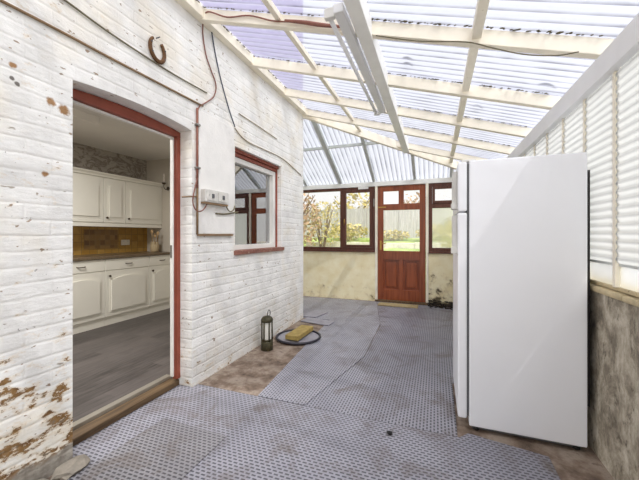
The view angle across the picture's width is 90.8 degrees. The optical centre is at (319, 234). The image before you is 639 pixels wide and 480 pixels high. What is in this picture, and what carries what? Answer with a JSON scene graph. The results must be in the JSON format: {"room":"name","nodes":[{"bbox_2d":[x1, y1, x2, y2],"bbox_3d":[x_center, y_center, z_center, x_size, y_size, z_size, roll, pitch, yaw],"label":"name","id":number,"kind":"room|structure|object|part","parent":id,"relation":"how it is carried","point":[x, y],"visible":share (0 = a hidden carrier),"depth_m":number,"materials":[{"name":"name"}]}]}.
{"room":"sunroom","nodes":[
{"label":"sunroom","id":0,"kind":"room"},
{"bbox_2d":[73,142,146,180],"bbox_3d":[-3.875,-0.041,3.288,0.250,2.458,4.680,0,0,20],"label":"wall","id":1,"kind":"structure","parent":0,"point":[84,156],"depth_m":4.75,"materials":[{"name":"stone"}]},
{"bbox_2d":[73,172,102,222],"bbox_3d":[-3.225,-0.482,4.120,0.371,0.635,0.588,0,0,20],"label":"upper cabinet","id":2,"kind":"object","parent":1,"relation":"attached to","point":[87,189],"visible":0.38,"depth_m":4.14,"materials":[{"name":"beige paint"}]},
{"bbox_2d":[84,229,117,248],"bbox_3d":[-3.221,0.060,4.657,0.007,0.280,0.500,0,0,20],"label":"tiles","id":3,"kind":"structure","parent":1,"relation":"attached to","point":[93,238],"depth_m":4.64,"materials":[{"name":"brown tile"}]},
{"bbox_2d":[73,226,146,254],"bbox_3d":[-3.622,0.060,3.598,0.010,0.440,3.835,0,0,20],"label":"tiles","id":4,"kind":"structure","parent":1,"relation":"attached to","point":[137,237],"depth_m":4.92,"materials":[{"name":"brown tile"}]},
{"bbox_2d":[121,240,129,244],"bbox_3d":[-3.085,0.117,5.009,0.017,0.085,0.145,0,0,20],"label":"wall socket","id":5,"kind":"object","parent":4,"relation":"attached to","point":[123,242],"visible":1,"depth_m":5.01,"materials":[{"name":"grey plastic"}]},
{"bbox_2d":[102,177,124,223],"bbox_3d":[-3.066,-0.482,4.551,0.371,0.635,0.328,0,0,20],"label":"upper cabinet","id":6,"kind":"object","parent":1,"relation":"attached to","point":[113,189],"visible":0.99,"depth_m":4.47,"materials":[{"name":"beige paint"}]},
{"bbox_2d":[125,181,161,224],"bbox_3d":[-2.894,-0.482,5.016,0.371,0.635,0.658,0,0,20],"label":"upper cabinet","id":7,"kind":"object","parent":1,"relation":"attached to","point":[143,203],"visible":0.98,"depth_m":4.92,"materials":[{"name":"beige paint"}]},
{"bbox_2d":[73,222,161,227],"bbox_3d":[-3.013,-0.140,4.303,0.026,0.049,2.085,0,0,20],"label":"pelmet","id":8,"kind":"object","parent":7,"relation":"attached to","point":[74,223],"visible":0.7,"depth_m":4.48,"materials":[{"name":"beige paint"}]},
{"bbox_2d":[73,167,162,186],"bbox_3d":[-3.136,-0.828,4.349,0.380,0.054,2.085,0,0,20],"label":"crown molding","id":9,"kind":"structure","parent":7,"relation":"on","point":[75,169],"depth_m":4.47,"materials":[{"name":"beige paint"}]},
{"bbox_2d":[73,104,170,160],"bbox_3d":[-2.625,-1.335,2.826,2.915,0.130,4.680,0,0,20],"label":"ceiling","id":10,"kind":"structure","parent":0,"point":[112,135],"depth_m":4.19,"materials":[{"name":"beige paint"}]},
{"bbox_2d":[73,108,98,126],"bbox_3d":[-2.987,-1.230,2.043,0.220,0.080,2.960,0,0,20],"label":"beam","id":11,"kind":"structure","parent":10,"relation":"attached to","point":[81,118],"depth_m":3.30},
{"bbox_2d":[0,0,302,479],"bbox_3d":[-1.274,-1.800,2.012,0.185,6.000,5.490,0,0,20],"label":"wall","id":12,"kind":"structure","parent":0,"point":[225,296],"depth_m":1.78,"materials":[{"name":"brick"}]},
{"bbox_2d":[0,0,203,106],"bbox_3d":[-1.208,-1.041,1.898,0.014,0.047,1.461,0,0,20],"label":"cable","id":13,"kind":"object","parent":12,"relation":"attached to","point":[1,1],"visible":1,"depth_m":1.72,"materials":[{"name":"brown plastic"}]},
{"bbox_2d":[73,89,179,445],"bbox_3d":[-1.329,0.178,2.135,0.145,2.043,0.867,0,0,20],"label":"door frame","id":14,"kind":"structure","parent":12,"relation":"in","point":[89,425],"depth_m":2.33,"materials":[{"name":"red wood"}]},
{"bbox_2d":[64,0,206,92],"bbox_3d":[-1.157,-1.192,2.037,0.010,0.052,1.260,0,0,20],"label":"cable","id":15,"kind":"object","parent":12,"relation":"attached to","point":[66,1],"visible":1,"depth_m":1.94,"materials":[{"name":"grey plastic"}]},
{"bbox_2d":[148,36,165,64],"bbox_3d":[-1.107,-1.257,2.156,0.030,0.159,0.141,0,0,20],"label":"horseshoe","id":16,"kind":"object","parent":12,"relation":"attached to","point":[163,60],"visible":1,"depth_m":2.14,"materials":[{"name":"metal"}]},
{"bbox_2d":[194,108,200,234],"bbox_3d":[-0.973,-0.508,2.514,0.030,1.009,0.040,0,0,20],"label":"pipe","id":17,"kind":"object","parent":12,"relation":"attached to","point":[196,124],"visible":0.98,"depth_m":2.51,"materials":[{"name":"metal"}]},
{"bbox_2d":[198,24,216,107],"bbox_3d":[-0.936,-1.371,2.629,0.014,0.777,0.239,0,0,20],"label":"cable","id":18,"kind":"object","parent":12,"relation":"attached to","point":[202,24],"visible":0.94,"depth_m":2.63,"materials":[{"name":"brown plastic"}]},
{"bbox_2d":[197,110,237,235],"bbox_3d":[-0.877,-0.501,2.764,0.037,1.018,0.519,0,0,20],"label":"wall panel","id":19,"kind":"object","parent":12,"relation":"attached to","point":[216,138],"depth_m":2.72,"materials":[{"name":"white paint"}]},
{"bbox_2d":[201,189,228,206],"bbox_3d":[-0.881,-0.315,2.684,0.062,0.120,0.304,0,0,20],"label":"junction box","id":20,"kind":"object","parent":19,"relation":"attached to","point":[210,197],"visible":1,"depth_m":2.63,"materials":[{"name":"white plastic"}]},
{"bbox_2d":[192,178,206,211],"bbox_3d":[-0.948,-0.317,2.524,0.020,0.272,0.182,0,0,20],"label":"cable","id":21,"kind":"object","parent":20,"relation":"hanging from","point":[197,178],"visible":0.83,"depth_m":2.46,"materials":[{"name":"plastic"}]},
{"bbox_3d":[-0.837,-0.202,2.861,0.018,0.048,0.309,0,0,22],"label":"wall bracket","id":22,"kind":"part","parent":19,"relation":"part of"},
{"bbox_2d":[211,32,234,126],"bbox_3d":[-0.861,-1.394,2.831,0.014,0.740,0.354,0,0,20],"label":"cable","id":23,"kind":"object","parent":12,"relation":"attached to","point":[211,32],"visible":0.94,"depth_m":2.79,"materials":[{"name":"grey plastic"}]},
{"bbox_2d":[239,113,276,138],"bbox_3d":[-0.646,-1.166,3.420,0.010,0.035,0.779,0,0,20],"label":"cable","id":24,"kind":"object","parent":12,"relation":"attached to","point":[239,113],"visible":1,"depth_m":3.35,"materials":[{"name":"grey plastic"}]},
{"bbox_2d":[234,148,283,254],"bbox_3d":[-0.696,-0.329,3.488,0.175,1.042,1.020,0,0,20],"label":"window","id":25,"kind":"structure","parent":12,"relation":"in","point":[255,178],"depth_m":3.54,"materials":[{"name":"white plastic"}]},
{"bbox_3d":[-0.749,-0.315,3.486,0.006,0.830,0.780,0,0,20],"label":"pane","id":26,"kind":"part","parent":25,"relation":"part of","materials":[{"name":"clear glass"}]},
{"bbox_3d":[-0.730,-0.315,3.502,0.060,0.927,0.892,0,0,20],"label":"sash frame","id":27,"kind":"part","parent":25,"relation":"part of","materials":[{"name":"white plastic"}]},
{"bbox_3d":[-0.696,0.171,3.488,0.175,0.042,1.020,0,0,20],"label":"sill","id":28,"kind":"part","parent":25,"relation":"part of","materials":[{"name":"red wood"}]},
{"bbox_2d":[235,128,300,174],"bbox_3d":[-0.533,-0.933,3.725,0.011,0.178,1.564,0,0,20],"label":"cable","id":29,"kind":"object","parent":12,"relation":"attached to","point":[235,128],"visible":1,"depth_m":3.51,"materials":[{"name":"grey plastic"}]},
{"bbox_2d":[147,158,169,251],"bbox_3d":[-1.704,-0.041,4.956,2.665,2.458,0.045,0,0,20],"label":"wall","id":30,"kind":"structure","parent":0,"point":[156,169],"depth_m":5.27,"materials":[{"name":"beige paint"}]},
{"bbox_2d":[162,174,169,190],"bbox_3d":[-2.532,-0.873,5.174,0.068,0.272,0.121,0,0,20],"label":"wall sconce","id":31,"kind":"object","parent":30,"relation":"attached to","point":[163,182],"visible":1,"depth_m":5.14,"materials":[{"name":"grey metal"}]},
{"bbox_2d":[47,296,613,479],"bbox_3d":[-1.031,1.249,2.834,5.900,0.142,7.200,0,0,20],"label":"floor","id":32,"kind":"structure","parent":0,"point":[111,362],"depth_m":2.76,"materials":[{"name":"grey wood"}]},
{"bbox_2d":[73,259,104,333],"bbox_3d":[-3.161,0.751,3.920,0.631,0.873,0.598,0,0,20],"label":"base cabinet","id":33,"kind":"object","parent":32,"relation":"on","point":[89,275],"visible":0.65,"depth_m":3.90,"materials":[{"name":"beige paint"}]},
{"bbox_3d":[-2.903,0.393,3.825,0.020,0.145,0.594,0,0,20],"label":"drawer","id":34,"kind":"part","parent":33,"relation":"part of","materials":[{"name":"beige paint"}]},
{"bbox_2d":[73,251,169,261],"bbox_3d":[-3.188,0.295,3.863,0.620,0.038,3.034,0,0,20],"label":"countertop","id":35,"kind":"structure","parent":33,"relation":"on","point":[142,253],"depth_m":4.39,"materials":[{"name":"brown wood"}]},
{"bbox_2d":[150,230,158,251],"bbox_3d":[-2.684,0.094,5.128,0.137,0.362,0.222,0,0,-1],"label":"utensil crock","id":36,"kind":"object","parent":35,"relation":"on","point":[154,246],"visible":0.98,"depth_m":5.08,"materials":[{"name":"beige ceramic"}]},
{"bbox_2d":[104,256,148,325],"bbox_3d":[-2.941,0.751,4.516,0.631,0.873,0.668,0,0,20],"label":"base cabinet","id":37,"kind":"object","parent":32,"relation":"on","point":[126,279],"visible":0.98,"depth_m":4.37,"materials":[{"name":"beige paint"}]},
{"bbox_3d":[-2.683,0.393,4.420,0.020,0.145,0.664,0,0,20],"label":"drawer","id":38,"kind":"part","parent":37,"relation":"part of","materials":[{"name":"beige paint"}]},
{"bbox_3d":[-2.675,0.774,4.417,0.038,0.598,0.664,0,0,20],"label":"door","id":39,"kind":"part","parent":37,"relation":"part of","materials":[{"name":"beige paint"}]},
{"bbox_2d":[148,254,169,313],"bbox_3d":[-2.741,0.751,5.055,0.631,0.873,0.478,0,0,20],"label":"base cabinet","id":40,"kind":"object","parent":32,"relation":"on","point":[159,265],"visible":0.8,"depth_m":4.90,"materials":[{"name":"beige paint"}]},
{"bbox_3d":[-2.484,0.393,4.960,0.020,0.145,0.474,0,0,20],"label":"drawer","id":41,"kind":"part","parent":40,"relation":"part of","materials":[{"name":"beige paint"}]},
{"bbox_3d":[-2.475,0.774,4.957,0.038,0.598,0.474,0,0,20],"label":"door","id":42,"kind":"part","parent":40,"relation":"part of","materials":[{"name":"beige paint"}]},
{"bbox_2d":[261,309,272,351],"bbox_3d":[-0.549,0.993,3.303,0.128,0.414,0.132,0,0,20],"label":"lantern","id":43,"kind":"object","parent":32,"relation":"on","point":[266,341],"visible":1,"depth_m":3.26,"materials":[{"name":"brown metal"}]},
{"bbox_3d":[-0.550,1.150,3.301,0.124,0.100,0.124,0,0,20],"label":"tank","id":44,"kind":"part","parent":43,"relation":"part of","materials":[{"name":"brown metal"}]},
{"bbox_2d":[261,315,272,322],"bbox_3d":[-0.550,0.875,3.301,0.128,0.061,0.128,0,0,20],"label":"hood","id":45,"kind":"object","parent":43,"relation":"attached to","point":[267,318],"depth_m":3.26,"materials":[{"name":"green metal"}]},
{"bbox_2d":[276,329,320,344],"bbox_3d":[-0.243,1.175,3.652,0.526,0.027,0.526,0,0,20],"label":"round tray","id":46,"kind":"object","parent":32,"relation":"on","point":[313,336],"visible":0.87,"depth_m":3.58,"materials":[{"name":"grey metal"}]},
{"bbox_3d":[-0.243,1.183,3.652,0.490,0.010,0.490,0,0,20],"label":"dish","id":47,"kind":"part","parent":46,"relation":"part of","materials":[{"name":"grey metal"}]},
{"bbox_2d":[285,325,312,340],"bbox_3d":[-0.227,1.134,3.667,0.160,0.052,0.430,0,0,22],"label":"block","id":48,"kind":"object","parent":46,"relation":"on","point":[301,331],"visible":1,"depth_m":3.58,"materials":[{"name":"yellow wood"}]},
{"bbox_2d":[73,384,559,479],"bbox_3d":[-0.253,1.197,1.261,2.490,0.006,1.990,0,0,20],"label":"floor mat","id":49,"kind":"object","parent":32,"relation":"on","point":[266,439],"visible":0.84,"depth_m":1.79,"materials":[{"name":"grey rubber"}]},
{"bbox_2d":[51,454,89,479],"bbox_3d":[-1.257,1.176,1.589,0.116,0.065,0.174,0,0,20],"label":"rubble","id":50,"kind":"object","parent":49,"relation":"on","point":[69,468],"visible":1,"depth_m":1.57,"materials":[{"name":"stone"}]},
{"bbox_2d":[68,418,226,479],"bbox_3d":[-0.981,1.193,1.469,0.540,0.002,1.075,0,0,20],"label":"floor mat","id":51,"kind":"object","parent":49,"relation":"on","point":[168,449],"visible":1,"depth_m":1.71,"materials":[{"name":"grey rubber"}]},
{"bbox_2d":[258,320,379,405],"bbox_3d":[0.113,1.196,3.282,0.735,0.009,2.165,0,0,20],"label":"floor mat","id":52,"kind":"object","parent":32,"relation":"on","point":[341,344],"visible":0.85,"depth_m":2.94,"materials":[{"name":"grey rubber"}]},
{"bbox_2d":[303,296,379,324],"bbox_3d":[0.025,1.197,5.250,2.205,0.006,1.455,0,0,20],"label":"floor mat","id":53,"kind":"object","parent":32,"relation":"on","point":[359,311],"visible":0.64,"depth_m":5.05,"materials":[{"name":"grey rubber"}]},
{"bbox_2d":[375,186,377,298],"bbox_3d":[1.046,0.158,5.760,0.042,2.085,0.110,0,0,20],"label":"post","id":54,"kind":"object","parent":32,"relation":"on","point":[376,187],"visible":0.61,"depth_m":5.71,"materials":[{"name":"white wood"}]},
{"bbox_2d":[305,302,457,436],"bbox_3d":[1.062,1.197,3.708,1.420,0.006,3.627,0,0,20],"label":"floor mat","id":55,"kind":"object","parent":32,"relation":"on","point":[404,377],"visible":0.73,"depth_m":2.62,"materials":[{"name":"grey rubber"}]},
{"bbox_2d":[378,302,417,308],"bbox_3d":[1.323,1.186,5.321,0.650,0.016,0.220,0,0,20],"label":"doormat","id":56,"kind":"object","parent":55,"relation":"on","point":[379,303],"visible":1,"depth_m":5.27,"materials":[{"name":"beige fabric"}]},
{"bbox_2d":[426,183,428,302],"bbox_3d":[1.866,0.158,5.457,0.042,2.085,0.110,0,0,20],"label":"post","id":57,"kind":"object","parent":32,"relation":"on","point":[427,184],"visible":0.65,"depth_m":5.41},
{"bbox_2d":[427,299,452,309],"bbox_3d":[2.075,1.149,5.171,0.594,0.112,0.276,0,0,20],"label":"leaf litter","id":58,"kind":"object","parent":32,"relation":"on","point":[450,304],"visible":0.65,"depth_m":5.24,"materials":[{"name":"black plant"}]},
{"bbox_2d":[451,152,589,449],"bbox_3d":[1.256,0.364,2.115,0.709,1.664,0.600,0,0,20],"label":"refrigerator","id":59,"kind":"object","parent":32,"relation":"on","point":[520,249],"visible":1,"depth_m":1.82,"materials":[{"name":"white metal"}]},
{"bbox_3d":[0.860,-0.281,2.007,0.040,0.238,0.078,0,0,20],"label":"handle","id":60,"kind":"part","parent":59,"relation":"part of","materials":[{"name":"grey plastic"}]},
{"bbox_3d":[0.860,-0.004,2.007,0.040,0.243,0.078,0,0,20],"label":"handle","id":61,"kind":"part","parent":59,"relation":"part of","materials":[{"name":"grey plastic"}]},
{"bbox_3d":[0.982,-0.297,2.217,0.052,0.305,0.600,0,0,20],"label":"door","id":62,"kind":"part","parent":59,"relation":"part of","materials":[{"name":"white metal"}]},
{"bbox_3d":[0.982,0.493,2.217,0.052,1.263,0.600,0,0,20],"label":"door","id":63,"kind":"part","parent":59,"relation":"part of","materials":[{"name":"white metal"}]},
{"bbox_2d":[303,251,452,305],"bbox_3d":[1.027,0.750,5.804,4.100,0.900,0.160,0,0,20],"label":"wall","id":64,"kind":"structure","parent":0,"point":[342,275],"depth_m":5.88,"materials":[{"name":"beige paint"}]},
{"bbox_2d":[303,186,374,251],"bbox_3d":[0.051,-0.285,6.105,2.060,1.200,0.152,0,0,20],"label":"window","id":65,"kind":"structure","parent":64,"relation":"in","point":[344,247],"depth_m":5.91,"materials":[{"name":"brown wood"}]},
{"bbox_3d":[0.054,0.297,6.113,2.060,0.035,0.135,0,0,20],"label":"sill","id":66,"kind":"part","parent":65,"relation":"part of","materials":[{"name":"wood"}]},
{"bbox_2d":[303,177,451,189],"bbox_3d":[1.014,-0.925,5.766,4.100,0.080,0.100,0,0,20],"label":"beam","id":67,"kind":"structure","parent":65,"relation":"on","point":[433,180],"depth_m":5.67,"materials":[{"name":"white wood"}]},
{"bbox_2d":[375,184,426,304],"bbox_3d":[1.453,0.160,5.599,0.910,2.080,0.170,0,0,20],"label":"door","id":68,"kind":"structure","parent":64,"relation":"in","point":[401,274],"depth_m":5.58,"materials":[{"name":"brown wood"}]},
{"bbox_3d":[1.289,0.710,5.664,0.272,0.530,0.033,0,0,20],"label":"panel","id":69,"kind":"part","parent":68,"relation":"part of","materials":[{"name":"brown wood"}]},
{"bbox_3d":[1.619,0.710,5.542,0.272,0.530,0.033,0,0,20],"label":"panel","id":70,"kind":"part","parent":68,"relation":"part of","materials":[{"name":"brown wood"}]},
{"bbox_2d":[429,182,452,253],"bbox_3d":[2.315,-0.285,5.277,0.920,1.200,0.135,0,0,20],"label":"window","id":71,"kind":"structure","parent":64,"relation":"in","point":[440,212],"depth_m":5.36,"materials":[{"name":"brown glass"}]},
{"bbox_3d":[2.315,0.297,5.277,0.920,0.035,0.135,0,0,20],"label":"sill","id":72,"kind":"part","parent":71,"relation":"part of","materials":[{"name":"brown wood"}]},
{"bbox_2d":[432,186,451,202],"bbox_3d":[2.118,-0.683,5.330,0.391,0.282,0.052,0,0,20],"label":"light","id":73,"kind":"object","parent":71,"relation":"attached to","point":[433,187],"depth_m":5.33,"materials":[{"name":"white glass"}]},
{"bbox_3d":[2.125,-0.120,5.348,0.395,0.680,0.006,0,0,20],"label":"frosted pane","id":74,"kind":"part","parent":71,"relation":"part of","materials":[{"name":"clear glass"}]},
{"bbox_2d":[175,0,638,185],"bbox_3d":[-0.242,-1.371,2.515,4.040,0.951,7.210,0,0,20],"label":"ceiling","id":75,"kind":"structure","parent":0,"point":[307,71],"depth_m":2.65,"materials":[{"name":"clear plastic"}]},
{"bbox_3d":[-1.145,-1.775,1.991,0.070,0.100,5.540,0,0,20],"label":"wall plate","id":76,"kind":"part","parent":75,"relation":"part of","materials":[{"name":"beige wood"}]},
{"bbox_2d":[205,11,287,22],"bbox_3d":[-0.400,-1.568,2.298,1.226,0.393,0.069,0,0,23],"label":"cable","id":77,"kind":"object","parent":75,"relation":"attached to","point":[206,11],"visible":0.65,"depth_m":2.36,"materials":[{"name":"brown plastic"}]},
{"bbox_2d":[284,19,339,27],"bbox_3d":[-0.047,-1.443,2.150,0.425,0.157,0.028,0,0,20],"label":"cable bundle","id":78,"kind":"object","parent":75,"relation":"attached to","point":[304,22],"visible":0.87,"depth_m":2.15,"materials":[{"name":"brown plastic"}]},
{"bbox_2d":[324,2,384,115],"bbox_3d":[0.363,-1.311,2.584,0.122,0.082,1.620,0,0,20],"label":"strip light","id":79,"kind":"object","parent":75,"relation":"attached to","point":[338,11],"visible":0.88,"depth_m":2.19,"materials":[{"name":"grey plastic"}]},
{"bbox_2d":[376,35,578,55],"bbox_3d":[0.858,-1.115,1.831,1.061,0.326,0.007,0,0,20],"label":"cable","id":80,"kind":"object","parent":75,"relation":"hanging from","point":[376,35],"visible":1,"depth_m":1.80,"materials":[{"name":"plastic"}]},
{"bbox_2d":[587,290,638,479],"bbox_3d":[1.615,0.755,1.759,0.170,0.890,7.020,0,0,20],"label":"wall","id":81,"kind":"structure","parent":0,"point":[613,411],"depth_m":1.53,"materials":[{"name":"grey concrete"}]},
{"bbox_2d":[523,52,638,296],"bbox_3d":[1.567,-0.263,1.777,0.073,1.073,7.020,0,0,20],"label":"wall panel","id":82,"kind":"object","parent":81,"relation":"on","point":[605,126],"visible":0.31,"depth_m":1.58,"materials":[{"name":"white plastic"}]},
{"bbox_2d":[507,13,638,157],"bbox_3d":[1.540,-0.860,1.813,0.060,0.120,7.070,0,0,20],"label":"beam","id":83,"kind":"structure","parent":82,"relation":"on","point":[625,45],"depth_m":1.73,"materials":[{"name":"white wood"}]},
{"bbox_3d":[1.556,0.144,1.781,0.018,0.016,7.020,0,0,20],"label":"rail","id":84,"kind":"part","parent":82,"relation":"part of","materials":[{"name":"white plastic"}]},
{"bbox_3d":[1.573,0.265,1.774,0.060,0.019,7.020,0,0,20],"label":"rail","id":85,"kind":"part","parent":82,"relation":"part of","materials":[{"name":"beige wood"}]},
{"bbox_2d":[590,283,638,306],"bbox_3d":[1.618,0.292,1.758,0.205,0.037,7.016,0,0,20],"label":"coping","id":86,"kind":"object","parent":81,"relation":"on","point":[633,300],"visible":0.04,"depth_m":1.52},
{"label":"outside","id":87,"kind":"structure","parent":0,"visible":0},
{"bbox_2d":[303,238,419,250],"bbox_3d":[-1.726,0.650,15.512,18.000,1.060,16.100,0,0,20],"label":"lawn","id":88,"kind":"structure","parent":87,"point":[409,240],"depth_m":13.50,"materials":[{"name":"green plant"}]},
{"bbox_2d":[303,193,321,246],"bbox_3d":[-1.131,-0.466,10.637,2.500,2.664,1.568,0,0,20],"label":"bare shrub","id":89,"kind":"object","parent":88,"relation":"on","point":[307,205],"visible":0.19,"depth_m":10.38,"materials":[{"name":"brown plant"}]},
{"bbox_2d":[303,209,324,237],"bbox_3d":[-0.586,-0.625,16.519,1.838,1.650,0.100,0,0,20],"label":"fence panel","id":90,"kind":"object","parent":88,"relation":"on","point":[323,221],"visible":0.15,"depth_m":16.38,"materials":[{"name":"beige wood"}]},
{"bbox_2d":[306,201,339,246],"bbox_3d":[0.127,-0.339,12.107,1.658,1.919,1.200,0,0,20],"label":"bare shrub","id":91,"kind":"object","parent":88,"relation":"on","point":[325,232],"visible":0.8,"depth_m":12.03,"materials":[{"name":"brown plant"}]},
{"bbox_2d":[325,207,359,237],"bbox_3d":[1.149,-0.625,15.878,1.838,1.650,0.100,0,0,20],"label":"fence panel","id":92,"kind":"object","parent":88,"relation":"on","point":[353,215],"visible":0.28,"depth_m":15.75,"materials":[{"name":"beige wood"}]},
{"bbox_2d":[328,193,368,208],"bbox_3d":[1.959,-1.112,17.455,3.278,2.756,2.440,0,0,20],"label":"tree","id":93,"kind":"object","parent":88,"relation":"on","point":[354,196],"visible":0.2,"depth_m":17.02,"materials":[{"name":"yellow plant"}]},
{"bbox_2d":[329,223,368,240],"bbox_3d":[1.236,-0.115,14.050,1.884,0.885,1.477,0,0,20],"label":"shrub","id":94,"kind":"object","parent":88,"relation":"on","point":[350,233],"visible":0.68,"depth_m":13.82,"materials":[{"name":"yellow plant"}]},
{"bbox_2d":[306,242,419,248],"bbox_3d":[3.750,0.424,11.434,9.101,0.319,0.250,0,0,20],"label":"edging","id":95,"kind":"object","parent":88,"relation":"on","point":[416,245],"visible":0.15,"depth_m":11.76,"materials":[{"name":"stone"}]},
{"bbox_2d":[360,206,398,237],"bbox_3d":[2.884,-0.625,15.236,1.838,1.650,0.100,0,0,20],"label":"fence panel","id":96,"kind":"object","parent":88,"relation":"on","point":[389,215],"visible":0.35,"depth_m":15.11,"materials":[{"name":"beige wood"}]},
{"bbox_3d":[2.069,-0.625,15.537,0.100,1.650,0.100,0,0,20],"label":"post","id":97,"kind":"part","parent":96,"relation":"part of","materials":[{"name":"beige wood"}]},
{"bbox_2d":[384,229,409,240],"bbox_3d":[3.188,0.015,13.646,1.440,0.539,0.670,0,0,20],"label":"shrub","id":98,"kind":"object","parent":88,"relation":"on","point":[387,236],"visible":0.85,"depth_m":13.52,"materials":[{"name":"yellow plant"}]},
{"bbox_2d":[398,192,419,229],"bbox_3d":[5.471,-1.106,18.211,2.002,2.740,1.656,0,0,20],"label":"tree","id":99,"kind":"object","parent":88,"relation":"on","point":[417,193],"visible":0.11,"depth_m":18.00,"materials":[{"name":"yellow plant"}]},
{"bbox_2d":[399,210,419,237],"bbox_3d":[4.619,-0.625,14.594,1.838,1.650,0.100,0,0,20],"label":"fence panel","id":100,"kind":"object","parent":88,"relation":"on","point":[411,217],"visible":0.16,"depth_m":14.73,"materials":[{"name":"beige wood"}]},
{"bbox_3d":[3.804,-0.625,14.895,0.100,1.650,0.100,0,0,20],"label":"post","id":101,"kind":"part","parent":100,"relation":"part of","materials":[{"name":"beige wood"}]}
]}

